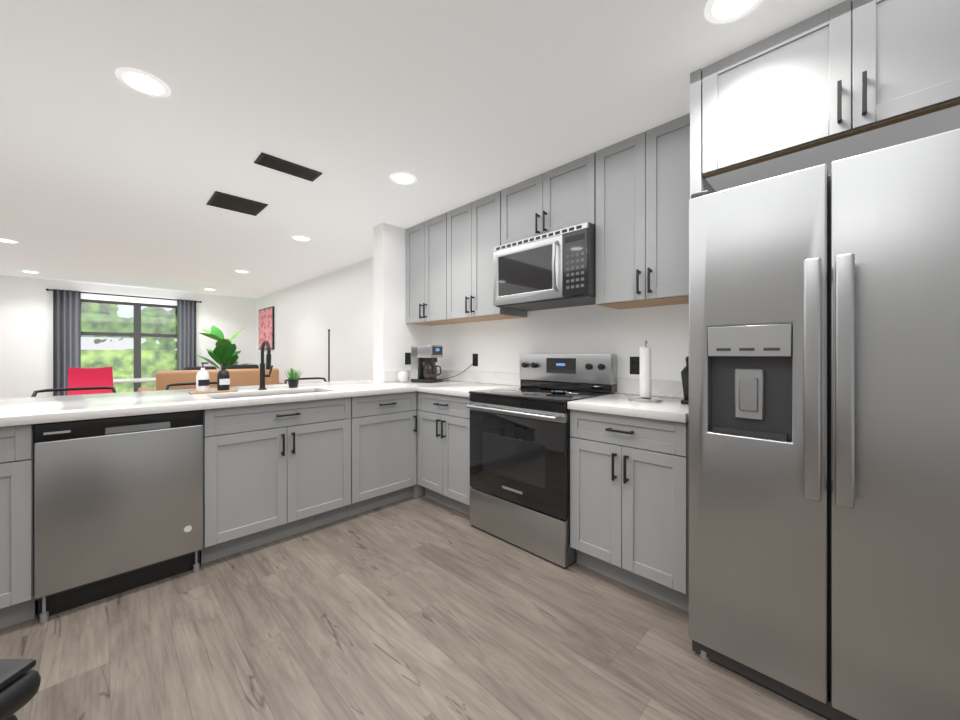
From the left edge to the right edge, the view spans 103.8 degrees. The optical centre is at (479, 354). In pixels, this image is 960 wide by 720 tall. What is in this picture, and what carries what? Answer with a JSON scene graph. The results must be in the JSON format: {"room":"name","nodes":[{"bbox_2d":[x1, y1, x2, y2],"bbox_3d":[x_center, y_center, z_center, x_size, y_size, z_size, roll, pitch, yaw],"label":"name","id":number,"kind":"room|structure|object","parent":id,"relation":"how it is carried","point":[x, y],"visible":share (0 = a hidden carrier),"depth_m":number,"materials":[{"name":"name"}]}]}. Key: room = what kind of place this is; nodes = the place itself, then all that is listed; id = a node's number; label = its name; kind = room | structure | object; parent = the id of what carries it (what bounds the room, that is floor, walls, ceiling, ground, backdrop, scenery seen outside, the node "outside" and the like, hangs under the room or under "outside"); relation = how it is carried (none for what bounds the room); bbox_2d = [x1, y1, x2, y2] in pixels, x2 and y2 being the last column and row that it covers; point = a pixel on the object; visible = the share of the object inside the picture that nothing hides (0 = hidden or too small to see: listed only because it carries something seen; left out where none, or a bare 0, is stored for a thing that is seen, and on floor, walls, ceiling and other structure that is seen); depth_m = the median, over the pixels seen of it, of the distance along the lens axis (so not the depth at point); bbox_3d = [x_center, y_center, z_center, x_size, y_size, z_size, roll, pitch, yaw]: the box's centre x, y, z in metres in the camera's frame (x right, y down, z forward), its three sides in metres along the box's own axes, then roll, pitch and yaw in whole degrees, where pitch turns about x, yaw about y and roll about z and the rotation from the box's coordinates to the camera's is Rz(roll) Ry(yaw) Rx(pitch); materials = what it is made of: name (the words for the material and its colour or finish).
{"room":"kitchen","nodes":[
{"label":"kitchen","id":0,"kind":"room"},
{"bbox_2d":[0,275,255,398],"bbox_3d":[-7.092,-0.027,6.223,0.120,2.400,6.000,0,0,45],"label":"wall","id":1,"kind":"structure","parent":0,"point":[26,336],"depth_m":6.16,"materials":[{"name":"white paint"}]},
{"bbox_2d":[46,288,201,395],"bbox_3d":[-6.324,0.038,6.842,0.099,2.210,2.060,0,0,45],"label":"curtains","id":2,"kind":"object","parent":1,"relation":"hanging from","point":[66,329],"visible":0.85,"depth_m":6.32,"materials":[{"name":"black fabric"}]},
{"bbox_2d":[81,299,176,391],"bbox_3d":[-6.392,0.073,6.902,0.060,2.040,1.750,0,0,45],"label":"window","id":3,"kind":"structure","parent":1,"relation":"in","point":[137,334],"depth_m":6.93,"materials":[{"name":"clear glass"}]},
{"bbox_2d":[373,223,431,381],"bbox_3d":[-0.764,-0.027,3.773,0.180,2.400,0.575,0,0,45],"label":"wall","id":4,"kind":"structure","parent":0,"point":[396,336],"depth_m":3.59,"materials":[{"name":"white paint"}]},
{"bbox_2d":[405,353,410,364],"bbox_3d":[-0.705,0.043,3.696,0.009,0.116,0.072,0,0,45],"label":"electrical outlet","id":5,"kind":"object","parent":4,"relation":"attached to","point":[407,358],"visible":0.98,"depth_m":3.69,"materials":[{"name":"black plastic"}]},
{"bbox_2d":[0,495,830,719],"bbox_3d":[-3.124,1.223,2.293,11.290,0.100,6.240,0,0,45],"label":"floor","id":6,"kind":"structure","parent":0,"point":[423,607],"depth_m":1.53,"materials":[{"name":"brown wood"}]},
{"bbox_2d":[0,424,37,628],"bbox_3d":[-2.279,0.737,1.648,0.618,0.873,0.458,0,0,45],"label":"base cabinet","id":7,"kind":"object","parent":6,"relation":"on","point":[18,603],"visible":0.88,"depth_m":1.59,"materials":[{"name":"grey wood"}]},
{"bbox_2d":[0,659,40,719],"bbox_3d":[-0.911,0.839,0.489,0.370,0.668,0.295,0,0,0],"label":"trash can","id":8,"kind":"object","parent":6,"relation":"on","point":[20,680],"visible":1,"depth_m":0.60,"materials":[{"name":"black plastic"}]},
{"bbox_2d":[31,386,116,396],"bbox_3d":[-2.795,0.708,2.600,0.446,0.931,0.442,0,0,45],"label":"bar stool","id":9,"kind":"object","parent":6,"relation":"on","point":[34,394],"visible":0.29,"depth_m":2.73,"materials":[{"name":"grey"}]},
{"bbox_2d":[67,367,112,394],"bbox_3d":[-5.427,0.680,5.250,0.540,0.994,0.460,0,0,45],"label":"chair","id":10,"kind":"object","parent":6,"relation":"on","point":[89,377],"visible":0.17,"depth_m":5.42,"materials":[{"name":"red"}]},
{"bbox_2d":[34,410,202,622],"bbox_3d":[-1.907,0.738,2.026,0.571,0.871,0.592,0,0,45],"label":"dishwasher","id":11,"kind":"object","parent":6,"relation":"on","point":[118,505],"visible":0.94,"depth_m":1.79,"materials":[{"name":"grey metal"}]},
{"bbox_2d":[113,378,155,382],"bbox_3d":[-5.777,0.798,6.328,0.800,0.750,1.300,0,0,45],"label":"dining table","id":12,"kind":"object","parent":6,"relation":"on","point":[131,380],"visible":0.08,"depth_m":6.12,"materials":[{"name":"white"}]},
{"bbox_2d":[165,382,216,389],"bbox_3d":[-2.303,0.708,3.098,0.446,0.931,0.442,0,0,45],"label":"bar stool","id":13,"kind":"object","parent":6,"relation":"on","point":[178,384],"visible":0.15,"depth_m":3.16,"materials":[{"name":"grey metal"}]},
{"bbox_2d":[0,370,415,426],"bbox_3d":[-1.510,0.228,2.718,1.042,0.140,3.122,0,0,45],"label":"countertop","id":14,"kind":"structure","parent":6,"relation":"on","point":[63,408],"depth_m":2.17,"materials":[{"name":"white stone"}]},
{"bbox_2d":[188,362,237,393],"bbox_3d":[-1.796,0.156,2.539,0.100,0.203,0.260,0,0,45],"label":"soap dispensers","id":15,"kind":"object","parent":14,"relation":"on","point":[202,380],"visible":1,"depth_m":2.50,"materials":[{"name":"white plastic"}]},
{"bbox_2d":[258,341,272,389],"bbox_3d":[-1.521,0.080,2.705,0.191,0.355,0.093,0,0,45],"label":"faucet","id":16,"kind":"object","parent":14,"relation":"on","point":[263,375],"visible":1,"depth_m":2.72,"materials":[{"name":"black metal"}]},
{"bbox_2d":[284,368,302,387],"bbox_3d":[-1.431,0.180,2.900,0.113,0.155,0.128,0,0,45],"label":"plant","id":17,"kind":"object","parent":14,"relation":"on","point":[293,380],"visible":1,"depth_m":2.88,"materials":[{"name":"green plant"}]},
{"bbox_2d":[397,371,408,381],"bbox_3d":[-0.722,0.207,3.545,0.110,0.100,0.110,0,0,45],"label":"speaker","id":18,"kind":"object","parent":14,"relation":"on","point":[402,376],"visible":1,"depth_m":3.50},
{"bbox_2d":[411,345,442,382],"bbox_3d":[-0.486,0.087,3.494,0.233,0.340,0.206,0,0,27],"label":"coffee maker","id":19,"kind":"object","parent":14,"relation":"on","point":[424,366],"visible":1,"depth_m":3.42,"materials":[{"name":"silver plastic"}]},
{"bbox_2d":[137,364,283,391],"bbox_3d":[-4.359,0.676,6.261,0.930,0.994,1.940,0,0,45],"label":"sofa","id":20,"kind":"object","parent":6,"relation":"on","point":[245,375],"visible":0.29,"depth_m":5.97,"materials":[{"name":"brown leather"}]},
{"bbox_2d":[196,326,251,368],"bbox_3d":[-4.999,0.305,7.329,0.947,1.736,0.930,0,0,45],"label":"plant","id":21,"kind":"object","parent":6,"relation":"on","point":[224,350],"visible":0.54,"depth_m":7.15,"materials":[{"name":"green plant"}]},
{"bbox_2d":[200,397,350,563],"bbox_3d":[-1.396,0.737,2.540,0.618,0.873,0.848,0,0,45],"label":"base cabinet","id":22,"kind":"object","parent":6,"relation":"on","point":[274,472],"visible":0.9,"depth_m":2.30,"materials":[{"name":"grey wood"}]},
{"bbox_2d":[284,377,326,383],"bbox_3d":[-1.669,0.708,3.737,0.446,0.931,0.442,0,0,45],"label":"bar stool","id":23,"kind":"object","parent":6,"relation":"on","point":[308,378],"visible":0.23,"depth_m":3.92,"materials":[{"name":"grey metal"}]},
{"bbox_2d":[328,329,329,381],"bbox_3d":[-1.809,0.438,4.508,0.240,1.470,0.240,0,0,45],"label":"floor lamp","id":24,"kind":"object","parent":6,"relation":"on","point":[328,355],"visible":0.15,"depth_m":4.50,"materials":[{"name":"black metal"}]},
{"bbox_2d":[347,392,416,516],"bbox_3d":[-0.900,0.737,3.041,0.618,0.873,0.558,0,0,45],"label":"base cabinet","id":25,"kind":"object","parent":6,"relation":"on","point":[383,449],"visible":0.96,"depth_m":2.84,"materials":[{"name":"grey wood"}]},
{"bbox_2d":[412,391,424,497],"bbox_3d":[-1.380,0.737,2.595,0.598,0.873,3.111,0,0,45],"label":"cabinet filler","id":26,"kind":"object","parent":6,"relation":"on","point":[418,490],"visible":0.16,"depth_m":3.08,"materials":[{"name":"grey wood"}]},
{"bbox_2d":[418,392,470,515],"bbox_3d":[-0.089,0.737,3.018,0.640,0.873,0.618,0,0,45],"label":"base cabinet","id":27,"kind":"object","parent":6,"relation":"on","point":[443,449],"visible":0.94,"depth_m":2.81,"materials":[{"name":"grey wood"}]},
{"bbox_2d":[416,370,519,397],"bbox_3d":[-0.062,0.228,3.015,0.598,0.140,0.662,0,0,45],"label":"countertop","id":28,"kind":"structure","parent":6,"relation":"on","point":[461,384],"depth_m":3.21,"materials":[{"name":"white stone"}]},
{"bbox_2d":[466,354,616,567],"bbox_3d":[0.396,0.586,2.510,0.758,1.175,0.686,0,0,45],"label":"range","id":29,"kind":"object","parent":6,"relation":"on","point":[520,436],"visible":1,"depth_m":2.31,"materials":[{"name":"silver metal"}]},
{"bbox_2d":[551,391,578,393],"bbox_3d":[0.537,0.245,2.389,0.195,0.012,0.110,0,0,45],"label":"spoon rest","id":30,"kind":"object","parent":29,"relation":"on","point":[559,392],"visible":1,"depth_m":2.38,"materials":[{"name":"silver metal"}]},
{"bbox_2d":[567,378,688,422],"bbox_3d":[0.909,0.228,2.065,0.587,0.140,0.644,0,0,45],"label":"countertop","id":31,"kind":"structure","parent":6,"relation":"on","point":[671,408],"depth_m":2.00,"materials":[{"name":"white stone"}]},
{"bbox_2d":[628,340,662,402],"bbox_3d":[0.918,0.090,2.089,0.176,0.335,0.176,0,0,45],"label":"paper towel holder","id":32,"kind":"object","parent":31,"relation":"on","point":[645,373],"visible":1,"depth_m":2.06,"materials":[{"name":"white paper"}]},
{"bbox_2d":[681,356,688,404],"bbox_3d":[1.120,0.134,1.959,0.100,0.246,0.140,0,0,45],"label":"knife block","id":33,"kind":"object","parent":31,"relation":"on","point":[685,377],"visible":0.38,"depth_m":1.94,"materials":[{"name":"black"}]},
{"bbox_2d":[570,409,688,611],"bbox_3d":[0.889,0.737,2.049,0.586,0.873,0.618,0,0,45],"label":"base cabinet","id":34,"kind":"object","parent":6,"relation":"on","point":[629,500],"visible":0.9,"depth_m":1.82,"materials":[{"name":"grey wood"}]},
{"bbox_2d":[690,68,715,198],"bbox_3d":[1.148,-0.026,1.846,0.043,2.398,0.619,0,0,45],"label":"panel","id":35,"kind":"object","parent":6,"relation":"on","point":[699,182],"visible":0.19,"depth_m":1.63,"materials":[{"name":"grey wood"}]},
{"bbox_2d":[689,128,959,719],"bbox_3d":[1.387,0.276,1.405,0.902,1.795,0.862,0,0,45],"label":"fridge","id":36,"kind":"object","parent":6,"relation":"on","point":[824,443],"visible":1,"depth_m":1.16,"materials":[{"name":"grey metal"}]},
{"bbox_2d":[0,0,851,298],"bbox_3d":[-3.124,-1.277,2.293,11.290,0.100,6.240,0,0,45],"label":"ceiling","id":37,"kind":"structure","parent":0,"point":[108,176],"depth_m":1.92,"materials":[{"name":"white paint"}]},
{"bbox_2d":[0,238,18,242],"bbox_3d":[-5.123,-1.224,4.062,0.188,0.004,0.188,0,0,45],"label":"recessed light","id":38,"kind":"object","parent":37,"relation":"in","point":[7,240],"visible":1,"depth_m":4.08,"materials":[{"name":"white plastic"}]},
{"bbox_2d":[21,270,39,272],"bbox_3d":[-6.693,-1.224,5.603,0.188,0.004,0.188,0,0,45],"label":"recessed light","id":39,"kind":"object","parent":37,"relation":"in","point":[29,271],"visible":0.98,"depth_m":5.57,"materials":[{"name":"white"}]},
{"bbox_2d":[115,67,170,97],"bbox_3d":[-1.520,-1.224,1.703,0.188,0.004,0.188,0,0,45],"label":"recessed light","id":40,"kind":"object","parent":37,"relation":"in","point":[142,82],"visible":1,"depth_m":1.70,"materials":[{"name":"white plastic"}]},
{"bbox_2d":[206,191,267,215],"bbox_3d":[-1.982,-1.223,3.076,0.350,0.008,0.360,0,0,45],"label":"ceiling vent","id":41,"kind":"object","parent":37,"relation":"in","point":[234,203],"visible":1,"depth_m":3.06,"materials":[{"name":"black metal"}]},
{"bbox_2d":[235,270,248,272],"bbox_3d":[-3.525,-1.224,5.575,0.188,0.004,0.188,0,0,45],"label":"recessed light","id":42,"kind":"object","parent":37,"relation":"in","point":[241,271],"visible":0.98,"depth_m":5.57,"materials":[{"name":"white"}]},
{"bbox_2d":[254,152,322,181],"bbox_3d":[-1.255,-1.223,2.475,0.170,0.008,0.370,0,0,45],"label":"ceiling vent","id":43,"kind":"object","parent":37,"relation":"in","point":[282,165],"visible":1,"depth_m":2.46,"materials":[{"name":"black metal"}]},
{"bbox_2d":[292,236,310,240],"bbox_3d":[-1.891,-1.224,3.985,0.188,0.004,0.188,0,0,45],"label":"recessed light","id":44,"kind":"object","parent":37,"relation":"in","point":[301,238],"visible":1,"depth_m":3.98,"materials":[{"name":"white plastic"}]},
{"bbox_2d":[390,172,416,184],"bbox_3d":[-0.534,-1.224,2.627,0.188,0.004,0.188,0,0,45],"label":"recessed light","id":45,"kind":"object","parent":37,"relation":"in","point":[403,178],"visible":1,"depth_m":2.62,"materials":[{"name":"white plastic"}]},
{"bbox_2d":[704,0,762,23],"bbox_3d":[0.886,-1.224,1.304,0.188,0.004,0.188,0,0,45],"label":"recessed light","id":46,"kind":"object","parent":37,"relation":"in","point":[721,11],"visible":1,"depth_m":1.34,"materials":[{"name":"white plastic"}]},
{"bbox_2d":[256,257,688,393],"bbox_3d":[-0.971,-0.027,4.466,11.290,2.400,0.120,0,0,45],"label":"wall","id":47,"kind":"structure","parent":0,"point":[338,303],"depth_m":3.59,"materials":[{"name":"white paint"}]},
{"bbox_2d":[259,306,273,349],"bbox_3d":[-4.408,-0.522,7.760,0.930,0.850,0.035,0,0,45],"label":"painting","id":48,"kind":"object","parent":47,"relation":"attached to","point":[266,324],"visible":1,"depth_m":7.69,"materials":[{"name":"red"}]},
{"bbox_2d":[406,213,467,325],"bbox_3d":[-0.407,-0.760,3.564,0.616,0.927,0.366,0,0,45],"label":"upper cabinet","id":49,"kind":"object","parent":47,"relation":"attached to","point":[426,272],"visible":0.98,"depth_m":3.43,"materials":[{"name":"grey wood"}]},
{"bbox_2d":[473,354,477,365],"bbox_3d":[-0.043,0.053,3.463,0.072,0.116,0.009,0,0,45],"label":"electrical outlet","id":50,"kind":"object","parent":47,"relation":"attached to","point":[475,359],"visible":1,"depth_m":3.46,"materials":[{"name":"black plastic"}]},
{"bbox_2d":[447,191,526,321],"bbox_3d":[0.034,-0.760,3.128,0.620,0.927,0.366,0,0,45],"label":"upper cabinet","id":51,"kind":"object","parent":47,"relation":"attached to","point":[473,234],"visible":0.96,"depth_m":3.01,"materials":[{"name":"grey wood"}]},
{"bbox_2d":[493,222,595,310],"bbox_3d":[0.488,-0.564,2.603,0.756,0.437,0.468,0,0,45],"label":"microwave","id":52,"kind":"object","parent":47,"relation":"attached to","point":[553,269],"visible":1,"depth_m":2.43,"materials":[{"name":"grey metal"}]},
{"bbox_2d":[501,152,595,244],"bbox_3d":[0.525,-1.004,2.640,0.758,0.440,0.366,0,0,45],"label":"upper cabinet","id":53,"kind":"object","parent":47,"relation":"attached to","point":[560,197],"visible":0.73,"depth_m":2.49,"materials":[{"name":"grey wood"}]},
{"bbox_2d":[630,357,639,374],"bbox_3d":[1.001,0.073,2.429,0.072,0.116,0.009,0,0,45],"label":"electrical outlet","id":54,"kind":"object","parent":47,"relation":"attached to","point":[634,365],"visible":0.85,"depth_m":2.43,"materials":[{"name":"black plastic"}]},
{"bbox_2d":[596,113,689,308],"bbox_3d":[1.008,-0.760,2.163,0.595,0.927,0.366,0,0,45],"label":"upper cabinet","id":55,"kind":"object","parent":47,"relation":"attached to","point":[642,213],"visible":0.77,"depth_m":2.07,"materials":[{"name":"grey wood"}]},
{"bbox_2d":[702,0,959,191],"bbox_3d":[1.476,-0.996,1.494,0.915,0.457,0.654,0,0,45],"label":"upper cabinet","id":56,"kind":"object","parent":47,"relation":"attached to","point":[843,80],"visible":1,"depth_m":1.34,"materials":[{"name":"grey wood"}]},
{"label":"outside","id":57,"kind":"structure","parent":0,"visible":0},
{"bbox_2d":[81,302,176,392],"bbox_3d":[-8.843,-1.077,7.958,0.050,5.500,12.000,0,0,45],"label":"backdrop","id":58,"kind":"structure","parent":57,"point":[149,354],"depth_m":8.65,"materials":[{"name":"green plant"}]}
]}

